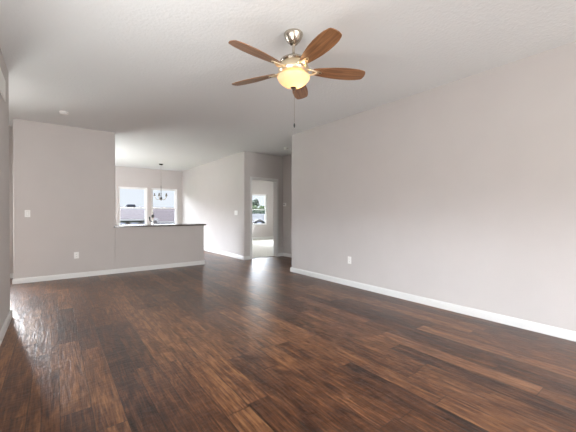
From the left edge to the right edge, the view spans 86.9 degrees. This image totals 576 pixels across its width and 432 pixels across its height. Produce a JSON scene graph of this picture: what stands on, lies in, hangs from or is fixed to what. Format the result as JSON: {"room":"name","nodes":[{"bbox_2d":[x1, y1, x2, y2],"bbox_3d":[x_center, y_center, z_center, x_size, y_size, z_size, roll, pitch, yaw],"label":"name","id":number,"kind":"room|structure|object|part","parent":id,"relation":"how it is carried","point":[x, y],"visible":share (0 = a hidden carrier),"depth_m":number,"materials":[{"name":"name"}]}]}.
{"room":"empty living room","nodes":[
{"label":"empty living room","id":0,"kind":"room"},
{"bbox_2d":[0,48,9,329],"bbox_3d":[-1.290,-0.197,-0.724,2.113,2.743,8.820,0,1,-37],"label":"wall","id":1,"kind":"structure","parent":0,"point":[4,106],"depth_m":3.09,"materials":[{"name":"beige paint"}]},
{"bbox_2d":[0,68,5,101],"bbox_3d":[-2.689,-1.268,2.844,0.011,0.210,0.650,0,1,-37],"label":"air vent","id":2,"kind":"object","parent":1,"relation":"in","point":[2,80],"visible":1,"depth_m":2.94,"materials":[{"name":"white plastic"}]},
{"bbox_2d":[0,309,11,344],"bbox_3d":[-1.288,1.130,-0.703,2.129,0.088,8.836,0,1,-37],"label":"baseboard","id":3,"kind":"structure","parent":1,"relation":"attached to","point":[4,328],"depth_m":2.99,"materials":[{"name":"white paint"}]},
{"bbox_2d":[9,126,13,272],"bbox_3d":[-5.754,-0.240,4.989,1.965,2.743,0.120,0,1,-37],"label":"wall","id":4,"kind":"structure","parent":0,"point":[10,127],"depth_m":5.49,"materials":[{"name":"beige paint"}]},
{"bbox_2d":[12,118,203,278],"bbox_3d":[-4.674,-0.262,7.895,3.284,2.743,4.706,0,1,-37],"label":"wall partition","id":5,"kind":"structure","parent":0,"point":[64,175],"depth_m":5.54,"materials":[{"name":"beige paint"}]},
{"bbox_2d":[25,210,29,216],"bbox_3d":[-4.400,-0.040,5.138,0.072,0.116,0.008,0,1,-37],"label":"light switch","id":6,"kind":"object","parent":5,"relation":"attached to","point":[27,212],"visible":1,"depth_m":5.14,"materials":[{"name":"white plastic"}]},
{"bbox_2d":[74,252,78,258],"bbox_3d":[-3.863,0.720,5.554,0.072,0.116,0.009,0,1,-37],"label":"wall outlet","id":7,"kind":"object","parent":5,"relation":"attached to","point":[76,254],"visible":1,"depth_m":5.55,"materials":[{"name":"white plastic"}]},
{"bbox_2d":[12,260,204,283],"bbox_3d":[-3.434,1.078,6.285,3.316,0.088,0.657,0,1,-37],"label":"baseboard","id":8,"kind":"structure","parent":5,"relation":"attached to","point":[162,266],"depth_m":5.78,"materials":[{"name":"white paint"}]},
{"bbox_2d":[120,206,174,208],"bbox_3d":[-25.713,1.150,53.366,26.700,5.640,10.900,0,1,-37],"label":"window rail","id":9,"kind":"structure","parent":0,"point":[120,206],"depth_m":53.16,"materials":[{"name":"white plastic"}]},
{"bbox_2d":[115,166,181,224],"bbox_3d":[-5.722,-0.278,10.132,4.336,2.743,0.120,0,1,-37],"label":"wall","id":10,"kind":"structure","parent":0,"point":[124,176],"depth_m":10.69,"materials":[{"name":"beige paint"}]},
{"bbox_2d":[118,186,146,224],"bbox_3d":[-5.320,-0.274,10.428,0.905,1.420,0.129,0,1,-37],"label":"window","id":11,"kind":"structure","parent":10,"relation":"in","point":[119,187],"depth_m":10.42,"materials":[{"name":"white plastic"}]},
{"bbox_3d":[-5.342,-0.605,10.454,0.845,0.698,0.026,0,1,-37],"label":"sash","id":12,"kind":"part","parent":11,"relation":"part of","materials":[{"name":"glass"}]},
{"bbox_3d":[-5.324,0.057,10.436,0.845,0.698,0.027,0,1,-37],"label":"sash","id":13,"kind":"part","parent":11,"relation":"part of","materials":[{"name":"glass"}]},
{"bbox_2d":[151,188,176,223],"bbox_3d":[-4.496,-0.279,11.058,0.900,1.420,0.129,0,1,-37],"label":"window","id":14,"kind":"structure","parent":10,"relation":"in","point":[152,189],"depth_m":11.12,"materials":[{"name":"white plastic"}]},
{"bbox_3d":[-4.518,-0.610,11.085,0.840,0.698,0.026,0,1,-37],"label":"sash","id":15,"kind":"part","parent":14,"relation":"part of","materials":[{"name":"glass"}]},
{"bbox_3d":[-4.500,0.052,11.067,0.840,0.698,0.027,0,1,-37],"label":"sash","id":16,"kind":"part","parent":14,"relation":"part of","materials":[{"name":"glass"}]},
{"bbox_2d":[182,151,247,255],"bbox_3d":[-2.619,-0.276,9.742,0.120,2.743,5.141,0,1,-37],"label":"wall","id":17,"kind":"structure","parent":0,"point":[212,191],"depth_m":8.76,"materials":[{"name":"beige paint"}]},
{"bbox_2d":[204,236,272,259],"bbox_3d":[-0.754,1.041,11.168,4.835,0.088,5.157,0,1,-37],"label":"baseboard","id":18,"kind":"structure","parent":17,"relation":"attached to","point":[205,249],"depth_m":8.63,"materials":[{"name":"white paint"}]},
{"bbox_2d":[252,180,272,236],"bbox_3d":[-2.303,-0.302,13.295,4.939,2.743,0.120,0,1,-37],"label":"wall","id":19,"kind":"structure","parent":0,"point":[258,187],"depth_m":14.20,"materials":[{"name":"beige paint"}]},
{"bbox_2d":[252,194,266,224],"bbox_3d":[-1.377,-0.288,13.992,0.920,1.425,0.129,0,1,-37],"label":"window","id":20,"kind":"structure","parent":19,"relation":"in","point":[265,195],"depth_m":14.23,"materials":[{"name":"white plastic"}]},
{"bbox_3d":[-1.382,0.044,14.001,0.860,0.700,0.027,0,1,-37],"label":"sash","id":21,"kind":"part","parent":20,"relation":"part of","materials":[{"name":"glass"}]},
{"bbox_2d":[248,152,282,255],"bbox_3d":[0.868,-0.272,9.248,4.819,2.743,0.120,0,1,-37],"label":"wall","id":22,"kind":"structure","parent":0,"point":[261,165],"depth_m":8.12,"materials":[{"name":"beige paint"}]},
{"bbox_2d":[250,177,277,258],"bbox_3d":[-0.659,0.052,8.082,0.885,2.112,0.154,0,1,-37],"label":"door frame","id":23,"kind":"structure","parent":22,"relation":"attached to","point":[275,181],"depth_m":8.26,"materials":[{"name":"white paint"}]},
{"bbox_3d":[-0.701,0.052,8.137,0.885,2.112,0.017,0,1,-37],"label":"casing","id":24,"kind":"part","parent":23,"relation":"part of","materials":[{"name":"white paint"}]},
{"bbox_2d":[283,154,291,253],"bbox_3d":[0.490,-0.260,7.670,0.120,2.743,1.926,0,1,-37],"label":"wall","id":25,"kind":"structure","parent":0,"point":[287,160],"depth_m":8.23,"materials":[{"name":"beige paint"}]},
{"bbox_2d":[0,238,575,431],"bbox_3d":[0.091,1.190,4.926,11.320,0.124,16.340,0,1,-37],"label":"floor","id":26,"kind":"structure","parent":0,"point":[224,343],"depth_m":2.42,"materials":[{"name":"brown wood"}]},
{"bbox_3d":[-2.892,0.670,6.829,1.700,0.896,0.585,0,1,-37],"label":"base cabinet","id":27,"kind":"object","parent":26,"relation":"on","visible":0},
{"bbox_2d":[114,223,205,227],"bbox_3d":[-2.858,0.206,6.761,1.875,0.031,0.751,0,1,-37],"label":"countertop","id":28,"kind":"structure","parent":27,"relation":"on","point":[179,224],"depth_m":6.68,"materials":[{"name":"stone"}]},
{"bbox_2d":[0,0,575,171],"bbox_3d":[0.075,-1.686,4.893,11.360,0.150,16.340,0,1,-37],"label":"ceiling","id":29,"kind":"structure","parent":0,"point":[159,76],"depth_m":3.13,"materials":[{"name":"white paint"}]},
{"bbox_2d":[59,111,68,114],"bbox_3d":[-3.471,-1.591,4.714,0.124,0.038,0.124,0,1,-37],"label":"smoke detector","id":30,"kind":"object","parent":29,"relation":"attached to","point":[60,112],"visible":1,"depth_m":4.68,"materials":[{"name":"white plastic"}]},
{"bbox_2d":[154,164,167,199],"bbox_3d":[-4.043,-1.062,9.666,0.421,1.170,0.415,0,1,-37],"label":"chandelier","id":31,"kind":"object","parent":29,"relation":"hanging from","point":[159,164],"visible":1,"depth_m":9.61,"materials":[{"name":"brown metal"}]},
{"bbox_2d":[228,28,364,127],"bbox_3d":[0.035,-1.183,2.633,1.233,0.821,1.244,0,1,-37],"label":"ceiling fan","id":32,"kind":"object","parent":29,"relation":"hanging from","point":[293,69],"visible":1,"depth_m":2.58,"materials":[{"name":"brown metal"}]},
{"bbox_3d":[-0.319,-1.277,2.861,0.478,0.006,0.154,0,13,28],"label":"blade","id":33,"kind":"part","parent":32,"relation":"part of","materials":[{"name":"brown wood"}]},
{"bbox_3d":[-0.247,-1.273,2.379,0.478,0.006,0.154,0,14,-44],"label":"blade","id":34,"kind":"part","parent":32,"relation":"part of","materials":[{"name":"brown wood"}]},
{"bbox_3d":[0.048,-1.172,2.670,0.284,0.095,0.284,0,1,-37],"label":"lamp shade","id":35,"kind":"part","parent":32,"relation":"part of","materials":[{"name":"beige glass"}]},
{"bbox_3d":[0.117,-1.278,3.077,0.154,0.006,0.478,-13,-2,9],"label":"blade","id":36,"kind":"part","parent":32,"relation":"part of","materials":[{"name":"brown wood"}]},
{"bbox_3d":[0.233,-1.272,2.298,0.154,0.006,0.478,14,-6,-26],"label":"blade","id":37,"kind":"part","parent":32,"relation":"part of","materials":[{"name":"brown wood"}]},
{"bbox_3d":[0.458,-1.276,2.730,0.478,0.006,0.154,0,-13,-8],"label":"blade","id":38,"kind":"part","parent":32,"relation":"part of","materials":[{"name":"brown wood"}]},
{"bbox_2d":[292,41,575,331],"bbox_3d":[3.339,-0.225,2.951,1.330,2.743,9.032,0,1,-37],"label":"wall","id":39,"kind":"structure","parent":0,"point":[462,192],"depth_m":3.59,"materials":[{"name":"beige paint"}]},
{"bbox_2d":[278,253,575,341],"bbox_3d":[2.700,1.097,3.685,1.226,0.088,10.959,0,1,-37],"label":"baseboard","id":40,"kind":"structure","parent":39,"relation":"attached to","point":[524,324],"depth_m":3.60,"materials":[{"name":"white paint"}]},
{"label":"outside","id":41,"kind":"structure","parent":0,"visible":0},
{"bbox_3d":[-36.648,3.915,80.843,200.000,0.300,147.100,0,1,-37],"label":"ground","id":42,"kind":"structure","parent":41,"visible":0},
{"bbox_2d":[120,209,157,224],"bbox_3d":[-20.791,1.753,28.176,13.900,4.810,10.900,0,1,-37],"label":"house","id":43,"kind":"structure","parent":42,"relation":"on","point":[127,216],"depth_m":27.91,"materials":[{"name":"grey"}]},
{"bbox_2d":[153,209,253,223],"bbox_3d":[-11.140,1.584,37.448,10.700,5.010,9.900,0,1,-32],"label":"house","id":44,"kind":"structure","parent":42,"relation":"on","point":[165,216],"depth_m":32.71,"materials":[{"name":"grey"}]},
{"bbox_2d":[252,199,259,206],"bbox_3d":[-11.047,-1.023,99.988,3.593,9.304,3.155,0,1,-37],"label":"tree","id":45,"kind":"object","parent":42,"relation":"on","point":[255,202],"visible":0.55,"depth_m":99.05,"materials":[{"name":"green plant"}]},
{"bbox_2d":[252,214,264,220],"bbox_3d":[-7.018,1.655,72.710,17.700,4.340,9.900,0,0,-29],"label":"house","id":46,"kind":"structure","parent":42,"relation":"on","point":[254,216],"depth_m":70.89,"materials":[{"name":"grey"}]},
{"bbox_2d":[252,218,264,223],"bbox_3d":[-5.676,2.221,58.592,4.600,3.420,3.970,0,0,-12],"label":"house","id":47,"kind":"structure","parent":42,"relation":"on","point":[256,221],"depth_m":56.94,"materials":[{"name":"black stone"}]}
]}

